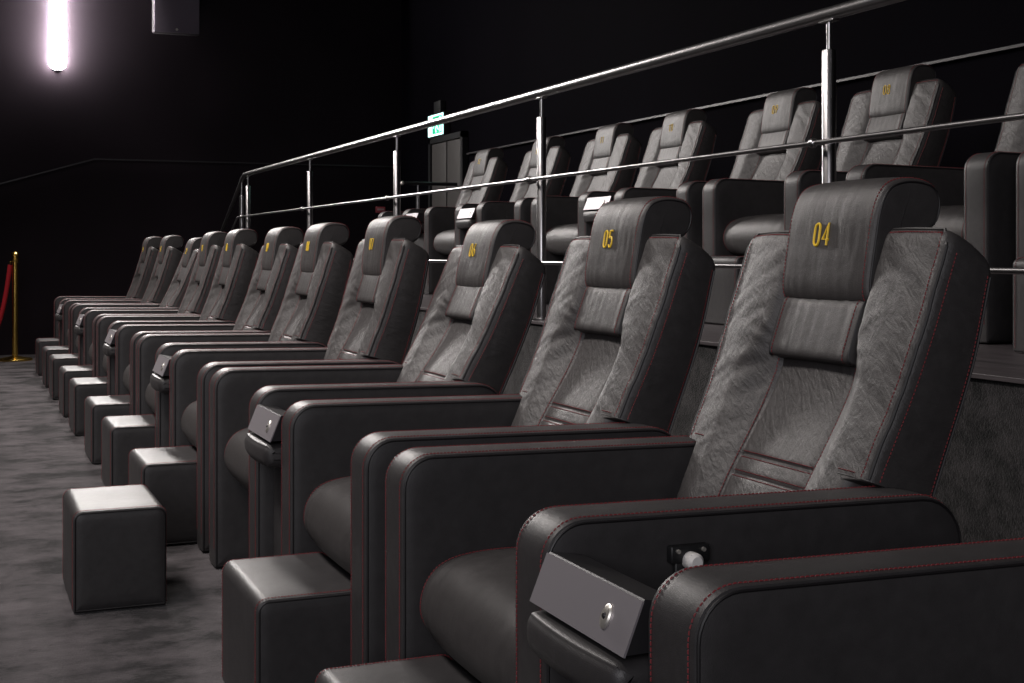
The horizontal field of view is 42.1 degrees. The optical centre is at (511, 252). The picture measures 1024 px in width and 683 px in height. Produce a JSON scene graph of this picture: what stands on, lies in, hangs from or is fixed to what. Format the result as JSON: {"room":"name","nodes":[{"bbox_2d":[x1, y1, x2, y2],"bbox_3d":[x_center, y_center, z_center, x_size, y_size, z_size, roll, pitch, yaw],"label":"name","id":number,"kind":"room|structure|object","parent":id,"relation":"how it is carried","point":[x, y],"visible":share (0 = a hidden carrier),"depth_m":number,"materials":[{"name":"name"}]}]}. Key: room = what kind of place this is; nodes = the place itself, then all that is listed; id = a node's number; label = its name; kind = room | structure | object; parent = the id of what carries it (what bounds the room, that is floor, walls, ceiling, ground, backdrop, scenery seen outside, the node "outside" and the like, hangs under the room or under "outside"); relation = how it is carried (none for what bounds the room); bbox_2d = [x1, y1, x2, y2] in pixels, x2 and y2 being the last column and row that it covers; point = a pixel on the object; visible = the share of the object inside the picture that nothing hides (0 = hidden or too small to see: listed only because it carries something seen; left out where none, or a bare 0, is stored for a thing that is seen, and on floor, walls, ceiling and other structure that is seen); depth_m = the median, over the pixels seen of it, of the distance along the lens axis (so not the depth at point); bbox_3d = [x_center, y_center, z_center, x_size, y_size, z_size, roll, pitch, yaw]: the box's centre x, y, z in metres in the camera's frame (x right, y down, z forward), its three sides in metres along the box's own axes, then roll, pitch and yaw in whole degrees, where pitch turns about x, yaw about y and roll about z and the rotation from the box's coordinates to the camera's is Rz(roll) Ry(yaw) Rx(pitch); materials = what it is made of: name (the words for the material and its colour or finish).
{"room":"movie theater","nodes":[
{"label":"movie theater","id":0,"kind":"room"},
{"bbox_2d":[0,354,224,682],"bbox_3d":[-2.828,1.100,5.052,10.850,0.120,17.700,0,0,-23],"label":"floor","id":1,"kind":"structure","parent":0,"point":[178,640],"depth_m":4.05,"materials":[{"name":"grey carpet"}]},
{"bbox_2d":[0,252,32,361],"bbox_3d":[-4.809,0.513,12.870,0.324,1.053,0.324,0,0,-23],"label":"stanchion","id":2,"kind":"object","parent":1,"relation":"on","point":[14,358],"visible":1,"depth_m":12.85,"materials":[{"name":"gold metal"}]},
{"bbox_2d":[0,265,11,324],"bbox_3d":[-5.101,0.494,12.748,0.588,0.764,0.042,0,0,-23],"label":"rope","id":3,"kind":"object","parent":2,"relation":"hanging from","point":[9,268],"visible":1,"depth_m":12.82,"materials":[{"name":"red fabric"}]},
{"bbox_2d":[35,338,58,375],"bbox_3d":[-3.961,0.890,11.477,0.266,0.294,0.418,0,0,-23],"label":"footstool","id":4,"kind":"object","parent":1,"relation":"on","point":[40,343],"visible":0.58,"depth_m":11.27,"materials":[{"name":"leather"}]},
{"bbox_2d":[42,345,68,386],"bbox_3d":[-3.552,0.890,10.489,0.266,0.294,0.418,0,0,-23],"label":"footstool","id":5,"kind":"object","parent":1,"relation":"on","point":[47,350],"visible":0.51,"depth_m":10.29,"materials":[{"name":"leather"}]},
{"bbox_2d":[55,304,62,321],"bbox_3d":[-3.474,0.731,11.106,0.648,0.610,0.298,0,0,-23],"label":"console","id":6,"kind":"object","parent":1,"relation":"on","point":[58,316],"visible":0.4,"depth_m":10.88,"materials":[{"name":"plastic"}]},
{"bbox_2d":[49,354,77,398],"bbox_3d":[-3.205,0.890,9.643,0.266,0.294,0.418,0,0,-23],"label":"footstool","id":7,"kind":"object","parent":1,"relation":"on","point":[56,361],"visible":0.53,"depth_m":9.43,"materials":[{"name":"leather"}]},
{"bbox_2d":[59,365,92,416],"bbox_3d":[-2.788,0.890,8.633,0.266,0.294,0.418,0,0,-23],"label":"footstool","id":8,"kind":"object","parent":1,"relation":"on","point":[66,373],"visible":0.43,"depth_m":8.44,"materials":[{"name":"leather"}]},
{"bbox_2d":[74,314,83,335],"bbox_3d":[-2.707,0.731,9.258,0.648,0.610,0.298,0,0,-23],"label":"console","id":9,"kind":"object","parent":1,"relation":"on","point":[78,329],"visible":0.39,"depth_m":9.04,"materials":[{"name":"plastic"}]},
{"bbox_2d":[69,377,107,434],"bbox_3d":[-2.439,0.890,7.785,0.266,0.294,0.418,0,0,-23],"label":"footstool","id":10,"kind":"object","parent":1,"relation":"on","point":[80,388],"visible":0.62,"depth_m":7.58,"materials":[{"name":"leather"}]},
{"bbox_2d":[84,395,129,463],"bbox_3d":[-2.019,0.890,6.766,0.266,0.294,0.418,0,0,-23],"label":"footstool","id":11,"kind":"object","parent":1,"relation":"on","point":[96,408],"visible":0.52,"depth_m":6.57,"materials":[{"name":"leather"}]},
{"bbox_2d":[54,236,161,345],"bbox_3d":[-3.526,0.446,11.670,0.891,1.188,0.786,0,0,-23],"label":"recliner","id":12,"kind":"object","parent":1,"relation":"on","point":[150,246],"visible":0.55,"depth_m":11.66,"materials":[{"name":"leather"}]},
{"bbox_2d":[138,263,143,274],"bbox_3d":[-3.263,0.139,11.779,0.046,0.126,0.257,18,-7,-22],"label":"lumbar pillow","id":13,"kind":"object","parent":12,"relation":"on","point":[140,266],"depth_m":11.82,"materials":[{"name":"leather"}]},
{"bbox_2d":[102,329,116,356],"bbox_3d":[-1.940,0.731,7.411,0.648,0.610,0.298,0,0,-23],"label":"console","id":14,"kind":"object","parent":1,"relation":"on","point":[108,348],"visible":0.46,"depth_m":7.20,"materials":[{"name":"plastic"}]},
{"bbox_2d":[110,329,116,343],"bbox_3d":[-2.167,0.459,7.316,0.111,0.066,0.284,0,0,-23],"label":"tray","id":15,"kind":"object","parent":14,"relation":"on","point":[112,332],"depth_m":7.19,"materials":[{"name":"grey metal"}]},
{"bbox_2d":[62,484,166,612],"bbox_3d":[-1.218,0.890,4.058,0.266,0.294,0.418,0,0,-23],"label":"footstool","id":16,"kind":"object","parent":1,"relation":"on","point":[114,541],"visible":1,"depth_m":3.88,"materials":[{"name":"leather"}]},
{"bbox_2d":[62,235,183,353],"bbox_3d":[-3.108,0.447,10.669,0.897,1.186,0.786,0,0,-23],"label":"recliner","id":17,"kind":"object","parent":1,"relation":"on","point":[168,258],"visible":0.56,"depth_m":10.66,"materials":[{"name":"leather"}]},
{"bbox_2d":[155,263,161,276],"bbox_3d":[-2.843,0.141,10.778,0.046,0.126,0.257,18,-7,-22],"label":"lumbar pillow","id":18,"kind":"object","parent":17,"relation":"on","point":[158,265],"depth_m":10.82,"materials":[{"name":"leather"}]},
{"bbox_2d":[101,414,154,485],"bbox_3d":[-1.670,0.890,5.919,0.266,0.294,0.418,0,0,-23],"label":"footstool","id":19,"kind":"object","parent":1,"relation":"on","point":[121,434],"visible":0.48,"depth_m":5.72,"materials":[{"name":"leather"}]},
{"bbox_2d":[71,237,201,364],"bbox_3d":[-2.726,0.461,9.836,0.964,1.157,0.786,0,0,-23],"label":"recliner","id":20,"kind":"object","parent":1,"relation":"on","point":[172,300],"visible":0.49,"depth_m":9.87,"materials":[{"name":"leather"}]},
{"bbox_2d":[177,267,185,281],"bbox_3d":[-2.451,0.159,9.951,0.046,0.126,0.257,24,-9,-21],"label":"lumbar pillow","id":21,"kind":"object","parent":20,"relation":"on","point":[180,273],"depth_m":9.99,"materials":[{"name":"leather"}]},
{"bbox_2d":[83,231,227,376],"bbox_3d":[-2.341,0.447,8.822,0.897,1.186,0.786,0,0,-23],"label":"recliner","id":22,"kind":"object","parent":1,"relation":"on","point":[193,302],"visible":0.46,"depth_m":8.85,"materials":[{"name":"leather"}]},
{"bbox_2d":[89,343,92,361],"bbox_3d":[-2.466,0.671,8.770,0.598,0.232,0.548,0,0,-23],"label":"seat cushion","id":23,"kind":"object","parent":22,"relation":"on","point":[90,344],"depth_m":8.72,"materials":[{"name":"leather"}]},
{"bbox_2d":[195,266,203,282],"bbox_3d":[-2.077,0.141,8.931,0.046,0.126,0.257,18,-7,-22],"label":"lumbar pillow","id":24,"kind":"object","parent":22,"relation":"on","point":[199,269],"depth_m":8.96,"materials":[{"name":"leather"}]},
{"bbox_2d":[150,354,171,393],"bbox_3d":[-1.173,0.731,5.564,0.648,0.610,0.298,0,0,-23],"label":"console","id":25,"kind":"object","parent":1,"relation":"on","point":[159,381],"visible":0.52,"depth_m":5.37,"materials":[{"name":"plastic"}]},
{"bbox_2d":[160,354,171,375],"bbox_3d":[-1.401,0.459,5.468,0.111,0.066,0.284,0,0,-23],"label":"tray","id":26,"kind":"object","parent":25,"relation":"on","point":[164,359],"depth_m":5.37,"materials":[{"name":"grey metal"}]},
{"bbox_2d":[128,445,196,544],"bbox_3d":[-1.258,0.890,4.918,0.266,0.294,0.418,0,0,-23],"label":"footstool","id":27,"kind":"object","parent":1,"relation":"on","point":[170,473],"visible":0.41,"depth_m":4.73,"materials":[{"name":"leather"}]},
{"bbox_2d":[96,229,258,395],"bbox_3d":[-1.993,0.446,7.975,0.891,1.188,0.786,0,0,-23],"label":"recliner","id":28,"kind":"object","parent":1,"relation":"on","point":[237,261],"visible":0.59,"depth_m":7.88,"materials":[{"name":"leather"}]},
{"bbox_2d":[102,355,107,372],"bbox_3d":[-2.115,0.671,7.925,0.598,0.232,0.548,0,0,-23],"label":"seat cushion","id":29,"kind":"object","parent":28,"relation":"on","point":[104,358],"depth_m":7.85,"materials":[{"name":"leather"}]},
{"bbox_2d":[218,267,228,285],"bbox_3d":[-1.730,0.139,8.085,0.046,0.126,0.257,18,-7,-22],"label":"lumbar pillow","id":30,"kind":"object","parent":28,"relation":"on","point":[223,271],"depth_m":8.11,"materials":[{"name":"leather"}]},
{"bbox_2d":[115,227,303,414],"bbox_3d":[-1.569,0.450,6.977,0.910,1.181,0.786,0,0,-23],"label":"recliner","id":31,"kind":"object","parent":1,"relation":"on","point":[267,287],"visible":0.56,"depth_m":7.00,"materials":[{"name":"leather"}]},
{"bbox_2d":[123,364,129,391],"bbox_3d":[-1.699,0.671,6.922,0.598,0.232,0.548,0,0,-23],"label":"seat cushion","id":32,"kind":"object","parent":31,"relation":"on","point":[126,367],"depth_m":6.88,"materials":[{"name":"leather"}]},
{"bbox_2d":[256,270,270,290],"bbox_3d":[-1.302,0.144,7.087,0.046,0.126,0.257,19,-7,-21],"label":"lumbar pillow","id":33,"kind":"object","parent":31,"relation":"on","point":[262,278],"depth_m":7.10,"materials":[{"name":"leather"}]},
{"bbox_2d":[136,222,352,447],"bbox_3d":[-1.221,0.448,6.130,0.903,1.183,0.786,0,0,-23],"label":"recliner","id":34,"kind":"object","parent":1,"relation":"on","point":[308,312],"visible":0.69,"depth_m":6.04,"materials":[{"name":"leather"}]},
{"bbox_2d":[145,383,154,412],"bbox_3d":[-1.349,0.671,6.077,0.598,0.232,0.548,0,0,-23],"label":"seat cushion","id":35,"kind":"object","parent":34,"relation":"on","point":[149,391],"depth_m":6.03,"materials":[{"name":"leather"}]},
{"bbox_2d":[295,271,313,295],"bbox_3d":[-0.955,0.142,6.240,0.046,0.126,0.257,19,-7,-21],"label":"lumbar pillow","id":36,"kind":"object","parent":34,"relation":"on","point":[303,279],"depth_m":6.25,"materials":[{"name":"leather"}]},
{"bbox_2d":[244,404,285,555],"bbox_3d":[-0.407,0.731,3.717,0.648,0.610,0.298,0,0,-23],"label":"console","id":37,"kind":"object","parent":1,"relation":"on","point":[263,445],"visible":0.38,"depth_m":3.59,"materials":[{"name":"leather"}]},
{"bbox_2d":[259,404,285,441],"bbox_3d":[-0.634,0.459,3.621,0.111,0.066,0.284,0,0,-23],"label":"tray","id":38,"kind":"object","parent":37,"relation":"on","point":[270,417],"depth_m":3.55,"materials":[{"name":"grey metal"}]},
{"bbox_2d":[222,552,350,682],"bbox_3d":[-0.504,0.890,3.087,0.266,0.294,0.418,0,0,-23],"label":"footstool","id":39,"kind":"object","parent":1,"relation":"on","point":[286,618],"visible":0.84,"depth_m":2.92,"materials":[{"name":"leather"}]},
{"bbox_2d":[169,215,428,551],"bbox_3d":[-0.811,0.446,5.126,0.891,1.188,0.786,0,0,-23],"label":"recliner","id":40,"kind":"object","parent":1,"relation":"on","point":[376,321],"visible":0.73,"depth_m":5.06,"materials":[{"name":"leather"}]},
{"bbox_2d":[181,401,196,447],"bbox_3d":[-0.933,0.671,5.075,0.598,0.232,0.548,0,0,-23],"label":"seat cushion","id":41,"kind":"object","parent":40,"relation":"on","point":[188,408],"depth_m":5.04,"materials":[{"name":"leather"}]},
{"bbox_2d":[356,274,380,303],"bbox_3d":[-0.547,0.139,5.235,0.046,0.126,0.257,18,-7,-22],"label":"lumbar pillow","id":42,"kind":"object","parent":40,"relation":"on","point":[367,284],"depth_m":5.24,"materials":[{"name":"leather"}]},
{"bbox_2d":[209,219,544,566],"bbox_3d":[-0.420,0.464,4.297,0.976,1.151,0.786,0,0,-23],"label":"recliner","id":43,"kind":"object","parent":1,"relation":"on","point":[471,335],"visible":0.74,"depth_m":4.33,"materials":[{"name":"leather"}]},
{"bbox_2d":[224,428,248,490],"bbox_3d":[-0.582,0.671,4.230,0.598,0.232,0.548,0,0,-23],"label":"seat cushion","id":44,"kind":"object","parent":43,"relation":"on","point":[236,458],"depth_m":4.21,"materials":[{"name":"leather"}]},
{"bbox_2d":[445,285,482,320],"bbox_3d":[-0.143,0.163,4.412,0.046,0.126,0.257,25,-9,-21],"label":"lumbar pillow","id":45,"kind":"object","parent":43,"relation":"on","point":[461,301],"depth_m":4.41,"materials":[{"name":"leather"}]},
{"bbox_2d":[315,654,479,682],"bbox_3d":[-0.155,0.890,2.243,0.266,0.294,0.418,0,0,-23],"label":"footstool","id":46,"kind":"object","parent":1,"relation":"on","point":[440,668],"visible":1,"depth_m":2.36,"materials":[{"name":"leather"}]},
{"bbox_2d":[281,196,714,664],"bbox_3d":[-0.025,0.448,3.286,0.932,1.184,0.786,0,0,-23],"label":"recliner","id":47,"kind":"object","parent":1,"relation":"on","point":[614,356],"visible":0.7,"depth_m":3.28,"materials":[{"name":"leather"}]},
{"bbox_2d":[303,476,350,573],"bbox_3d":[-0.166,0.671,3.228,0.598,0.232,0.548,0,0,-23],"label":"seat cushion","id":48,"kind":"object","parent":47,"relation":"on","point":[326,499],"depth_m":3.17,"materials":[{"name":"leather"}]},
{"bbox_2d":[574,286,630,336],"bbox_3d":[0.242,0.148,3.397,0.046,0.126,0.257,21,-8,-21],"label":"lumbar pillow","id":49,"kind":"object","parent":47,"relation":"on","point":[599,311],"depth_m":3.39,"materials":[{"name":"leather"}]},
{"bbox_2d":[527,542,708,682],"bbox_3d":[0.360,0.731,1.869,0.648,0.610,0.298,0,0,-23],"label":"console","id":50,"kind":"object","parent":1,"relation":"on","point":[592,626],"visible":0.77,"depth_m":1.73,"materials":[{"name":"black metal"}]},
{"bbox_2d":[549,552,656,655],"bbox_3d":[0.133,0.459,1.774,0.111,0.066,0.284,0,0,-23],"label":"tray","id":51,"kind":"object","parent":50,"relation":"on","point":[599,609],"depth_m":1.72,"materials":[{"name":"grey metal"}]},
{"bbox_2d":[667,542,708,567],"bbox_3d":[0.267,0.452,1.972,0.066,0.036,0.037,0,0,-23],"label":"knob","id":52,"kind":"object","parent":50,"relation":"on","point":[690,554],"depth_m":1.97,"materials":[{"name":"white plastic"}]},
{"bbox_2d":[385,177,990,682],"bbox_3d":[0.326,0.448,2.441,0.932,1.184,0.786,0,0,-23],"label":"recliner","id":53,"kind":"object","parent":1,"relation":"on","point":[826,419],"visible":0.82,"depth_m":2.44,"materials":[{"name":"leather"}]},
{"bbox_2d":[420,547,515,682],"bbox_3d":[0.185,0.671,2.383,0.598,0.232,0.548,0,0,-23],"label":"seat cushion","id":54,"kind":"object","parent":53,"relation":"on","point":[468,594],"depth_m":2.31,"materials":[{"name":"leather"}]},
{"bbox_2d":[769,297,866,366],"bbox_3d":[0.593,0.148,2.552,0.046,0.126,0.257,21,-8,-21],"label":"lumbar pillow","id":55,"kind":"object","parent":53,"relation":"on","point":[804,331],"depth_m":2.54,"materials":[{"name":"leather"}]},
{"bbox_2d":[409,310,1023,542],"bbox_3d":[1.427,0.681,5.800,2.218,0.715,15.620,0,0,-23],"label":"platform","id":56,"kind":"object","parent":1,"relation":"on","point":[981,482],"depth_m":3.44,"materials":[{"name":"carpet"}]},
{"bbox_2d":[420,294,1023,383],"bbox_3d":[1.421,0.317,5.798,2.230,0.014,15.620,0,0,-23],"label":"floor","id":57,"kind":"structure","parent":56,"relation":"on","point":[999,361],"depth_m":3.94,"materials":[{"name":"grey carpet"}]},
{"bbox_2d":[406,213,423,248],"bbox_3d":[-0.508,0.001,10.291,0.648,0.610,0.298,0,0,-23],"label":"console","id":58,"kind":"object","parent":57,"relation":"on","point":[420,241],"visible":0.06,"depth_m":10.10,"materials":[{"name":"leather"}]},
{"bbox_2d":[410,213,423,221],"bbox_3d":[-0.735,-0.271,10.195,0.111,0.066,0.284,0,0,-23],"label":"tray","id":59,"kind":"object","parent":58,"relation":"on","point":[420,216],"depth_m":10.06,"materials":[{"name":"grey metal"}]},
{"bbox_2d":[401,181,456,208],"bbox_3d":[-0.812,-0.202,13.262,0.631,1.021,0.078,0,0,-23],"label":"guard rail","id":60,"kind":"object","parent":57,"relation":"on","point":[402,182],"visible":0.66,"depth_m":13.21,"materials":[{"name":"grey metal"}]},
{"bbox_2d":[378,148,507,232],"bbox_3d":[-0.543,-0.277,10.861,0.928,1.173,0.786,0,0,-23],"label":"recliner","id":61,"kind":"object","parent":57,"relation":"on","point":[488,166],"visible":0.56,"depth_m":10.86,"materials":[{"name":"leather"}]},
{"bbox_2d":[470,175,483,190],"bbox_3d":[-0.274,-0.582,10.973,0.046,0.126,0.257,21,-8,-21],"label":"lumbar pillow","id":62,"kind":"object","parent":61,"relation":"on","point":[474,179],"depth_m":10.98,"materials":[{"name":"leather"}]},
{"bbox_2d":[456,208,475,231],"bbox_3d":[-0.048,0.001,9.184,0.648,0.610,0.298,0,0,-23],"label":"console","id":63,"kind":"object","parent":57,"relation":"on","point":[469,212],"visible":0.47,"depth_m":9.03,"materials":[{"name":"plastic"}]},
{"bbox_2d":[424,136,570,293],"bbox_3d":[-0.083,-0.277,9.753,0.928,1.173,0.786,0,0,-23],"label":"recliner","id":64,"kind":"object","parent":57,"relation":"on","point":[441,233],"visible":0.36,"depth_m":9.83,"materials":[{"name":"leather"}]},
{"bbox_2d":[434,229,454,254],"bbox_3d":[-0.223,-0.059,9.695,0.598,0.232,0.548,0,0,-23],"label":"seat cushion","id":65,"kind":"object","parent":64,"relation":"on","point":[444,239],"depth_m":9.62,"materials":[{"name":"leather"}]},
{"bbox_2d":[526,168,536,183],"bbox_3d":[0.186,-0.582,9.865,0.046,0.126,0.257,21,-8,-21],"label":"lumbar pillow","id":66,"kind":"object","parent":64,"relation":"on","point":[532,172],"depth_m":9.92,"materials":[{"name":"leather"}]},
{"bbox_2d":[476,123,641,251],"bbox_3d":[0.331,-0.277,8.756,0.928,1.173,0.786,0,0,-23],"label":"recliner","id":67,"kind":"object","parent":57,"relation":"on","point":[613,145],"visible":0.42,"depth_m":8.79,"materials":[{"name":"leather"}]},
{"bbox_2d":[589,157,609,175],"bbox_3d":[0.600,-0.582,8.867,0.046,0.126,0.257,21,-8,-21],"label":"lumbar pillow","id":68,"kind":"object","parent":67,"relation":"on","point":[594,162],"depth_m":8.87,"materials":[{"name":"leather"}]},
{"bbox_2d":[583,196,613,222],"bbox_3d":[0.728,0.001,7.314,0.648,0.610,0.298,0,0,-23],"label":"console","id":69,"kind":"object","parent":57,"relation":"on","point":[594,203],"visible":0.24,"depth_m":7.22,"materials":[{"name":"leather"}]},
{"bbox_2d":[220,0,1023,319],"bbox_3d":[-0.610,0.044,7.898,0.122,1.608,12.958,0,0,-23],"label":"guard rail","id":70,"kind":"object","parent":57,"relation":"on","point":[827,15],"visible":0.59,"depth_m":5.14,"materials":[{"name":"grey metal"}]},
{"bbox_2d":[531,109,716,303],"bbox_3d":[0.687,-0.277,7.897,0.928,1.173,0.786,0,0,-23],"label":"recliner","id":71,"kind":"object","parent":57,"relation":"on","point":[684,133],"visible":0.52,"depth_m":7.93,"materials":[{"name":"leather"}]},
{"bbox_2d":[546,223,577,255],"bbox_3d":[0.548,-0.059,7.839,0.598,0.232,0.548,0,0,-23],"label":"seat cushion","id":72,"kind":"object","parent":71,"relation":"on","point":[559,236],"depth_m":7.77,"materials":[{"name":"leather"}]},
{"bbox_2d":[656,146,681,167],"bbox_3d":[0.957,-0.582,8.008,0.046,0.126,0.257,21,-8,-21],"label":"lumbar pillow","id":73,"kind":"object","parent":71,"relation":"on","point":[662,152],"depth_m":8.01,"materials":[{"name":"leather"}]},
{"bbox_2d":[614,87,821,247],"bbox_3d":[1.113,-0.277,6.872,0.928,1.173,0.786,0,0,-23],"label":"recliner","id":74,"kind":"object","parent":57,"relation":"on","point":[794,115],"visible":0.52,"depth_m":6.89,"materials":[{"name":"leather"}]},
{"bbox_2d":[756,130,789,154],"bbox_3d":[1.382,-0.582,6.983,0.046,0.126,0.257,21,-8,-21],"label":"lumbar pillow","id":75,"kind":"object","parent":74,"relation":"on","point":[764,138],"depth_m":6.98,"materials":[{"name":"leather"}]},
{"bbox_2d":[705,256,743,324],"bbox_3d":[0.986,0.160,5.830,0.266,0.294,0.418,0,0,-23],"label":"footstool","id":76,"kind":"object","parent":57,"relation":"on","point":[725,280],"visible":0.25,"depth_m":5.69,"materials":[{"name":"leather"}]},
{"bbox_2d":[702,64,956,255],"bbox_3d":[1.463,-0.277,6.028,0.928,1.173,0.786,0,0,-23],"label":"recliner","id":77,"kind":"object","parent":57,"relation":"on","point":[734,211],"visible":0.47,"depth_m":6.09,"materials":[{"name":"leather"}]},
{"bbox_2d":[723,214,783,255],"bbox_3d":[1.323,-0.059,5.970,0.598,0.232,0.548,0,0,-23],"label":"seat cushion","id":78,"kind":"object","parent":77,"relation":"on","point":[739,230],"depth_m":5.94,"materials":[{"name":"leather"}]},
{"bbox_2d":[864,113,905,141],"bbox_3d":[1.732,-0.582,6.140,0.046,0.126,0.257,21,-8,-21],"label":"lumbar pillow","id":79,"kind":"object","parent":77,"relation":"on","point":[873,122],"depth_m":6.14,"materials":[{"name":"leather"}]},
{"bbox_2d":[846,63,1023,342],"bbox_3d":[1.879,-0.277,5.024,0.928,1.173,0.786,0,0,-23],"label":"recliner","id":80,"kind":"object","parent":57,"relation":"on","point":[978,199],"visible":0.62,"depth_m":4.53,"materials":[{"name":"leather"}]},
{"bbox_2d":[933,205,963,237],"bbox_3d":[1.740,-0.059,4.966,0.598,0.232,0.548,0,0,-23],"label":"seat cushion","id":81,"kind":"object","parent":80,"relation":"on","point":[951,217],"depth_m":4.70,"materials":[{"name":"leather"}]},
{"bbox_2d":[1013,257,1023,352],"bbox_3d":[1.752,0.160,3.986,0.266,0.294,0.418,0,0,-23],"label":"footstool","id":82,"kind":"object","parent":57,"relation":"on","point":[1018,279],"visible":0.96,"depth_m":4.10,"materials":[{"name":"leather"}]},
{"bbox_2d":[1016,151,1023,258],"bbox_3d":[2.228,-0.277,4.184,0.928,1.173,0.786,0,0,-23],"label":"recliner","id":83,"kind":"object","parent":57,"relation":"on","point":[1020,161],"visible":0.6,"depth_m":4.35,"materials":[{"name":"leather"}]},
{"bbox_2d":[649,538,1023,682],"bbox_3d":[0.742,0.448,1.439,0.932,1.184,0.786,0,0,-23],"label":"seat armrest","id":84,"kind":"object","parent":1,"relation":"on","point":[949,613],"visible":1,"depth_m":1.61,"materials":[{"name":"leather"}]},
{"bbox_2d":[0,0,400,354],"bbox_3d":[-6.201,-1.260,13.180,10.850,4.600,0.100,0,0,-23],"label":"wall","id":85,"kind":"structure","parent":0,"point":[261,81],"depth_m":14.19,"materials":[{"name":"black paint"}]},
{"bbox_2d":[49,0,65,70],"bbox_3d":[-4.678,-2.537,13.698,0.168,1.306,0.108,0,0,-23],"label":"wall lamp","id":86,"kind":"object","parent":85,"relation":"attached to","point":[57,8],"visible":1,"depth_m":13.66,"materials":[{"name":"white"}]},
{"bbox_2d":[152,0,199,35],"bbox_3d":[-3.572,-2.695,14.137,0.490,0.750,0.145,0,0,-23],"label":"wall speaker","id":87,"kind":"object","parent":85,"relation":"attached to","point":[169,17],"visible":1,"depth_m":14.07,"materials":[{"name":"grey plastic"}]},
{"bbox_2d":[0,158,401,183],"bbox_3d":[-4.560,-0.410,13.785,7.150,1.154,0.024,0,0,-23],"label":"trim","id":88,"kind":"structure","parent":85,"relation":"attached to","point":[94,158],"depth_m":14.18,"materials":[{"name":"grey"}]},
{"bbox_2d":[376,207,384,212],"bbox_3d":[-1.490,-0.490,15.068,0.110,0.070,0.022,0,0,-23],"label":"sign","id":89,"kind":"object","parent":85,"relation":"attached to","point":[378,209],"visible":0.8,"depth_m":15.06,"materials":[{"name":"red"}]},
{"bbox_2d":[401,0,1023,211],"bbox_3d":[2.137,-1.260,7.112,0.100,4.600,17.500,0,0,-23],"label":"wall","id":90,"kind":"structure","parent":0,"point":[465,54],"depth_m":9.68,"materials":[{"name":"black paint"}]},
{"bbox_2d":[428,100,449,138],"bbox_3d":[-0.772,-1.396,13.863,0.096,0.372,0.480,0,0,-23],"label":"exit sign","id":91,"kind":"object","parent":90,"relation":"attached to","point":[439,106],"visible":0.56,"depth_m":13.78,"materials":[{"name":"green plastic"}]},
{"bbox_2d":[428,131,467,207],"bbox_3d":[-0.682,-0.180,13.640,0.101,2.060,1.040,0,0,-23],"label":"door","id":92,"kind":"structure","parent":90,"relation":"in","point":[447,156],"depth_m":13.62,"materials":[{"name":"black paint"}]},
{"bbox_2d":[466,43,1023,154],"bbox_3d":[2.494,-0.980,6.070,0.024,0.014,15.300,0,0,-23],"label":"trim","id":93,"kind":"structure","parent":90,"relation":"attached to","point":[1021,44],"depth_m":7.80,"materials":[{"name":"grey"}]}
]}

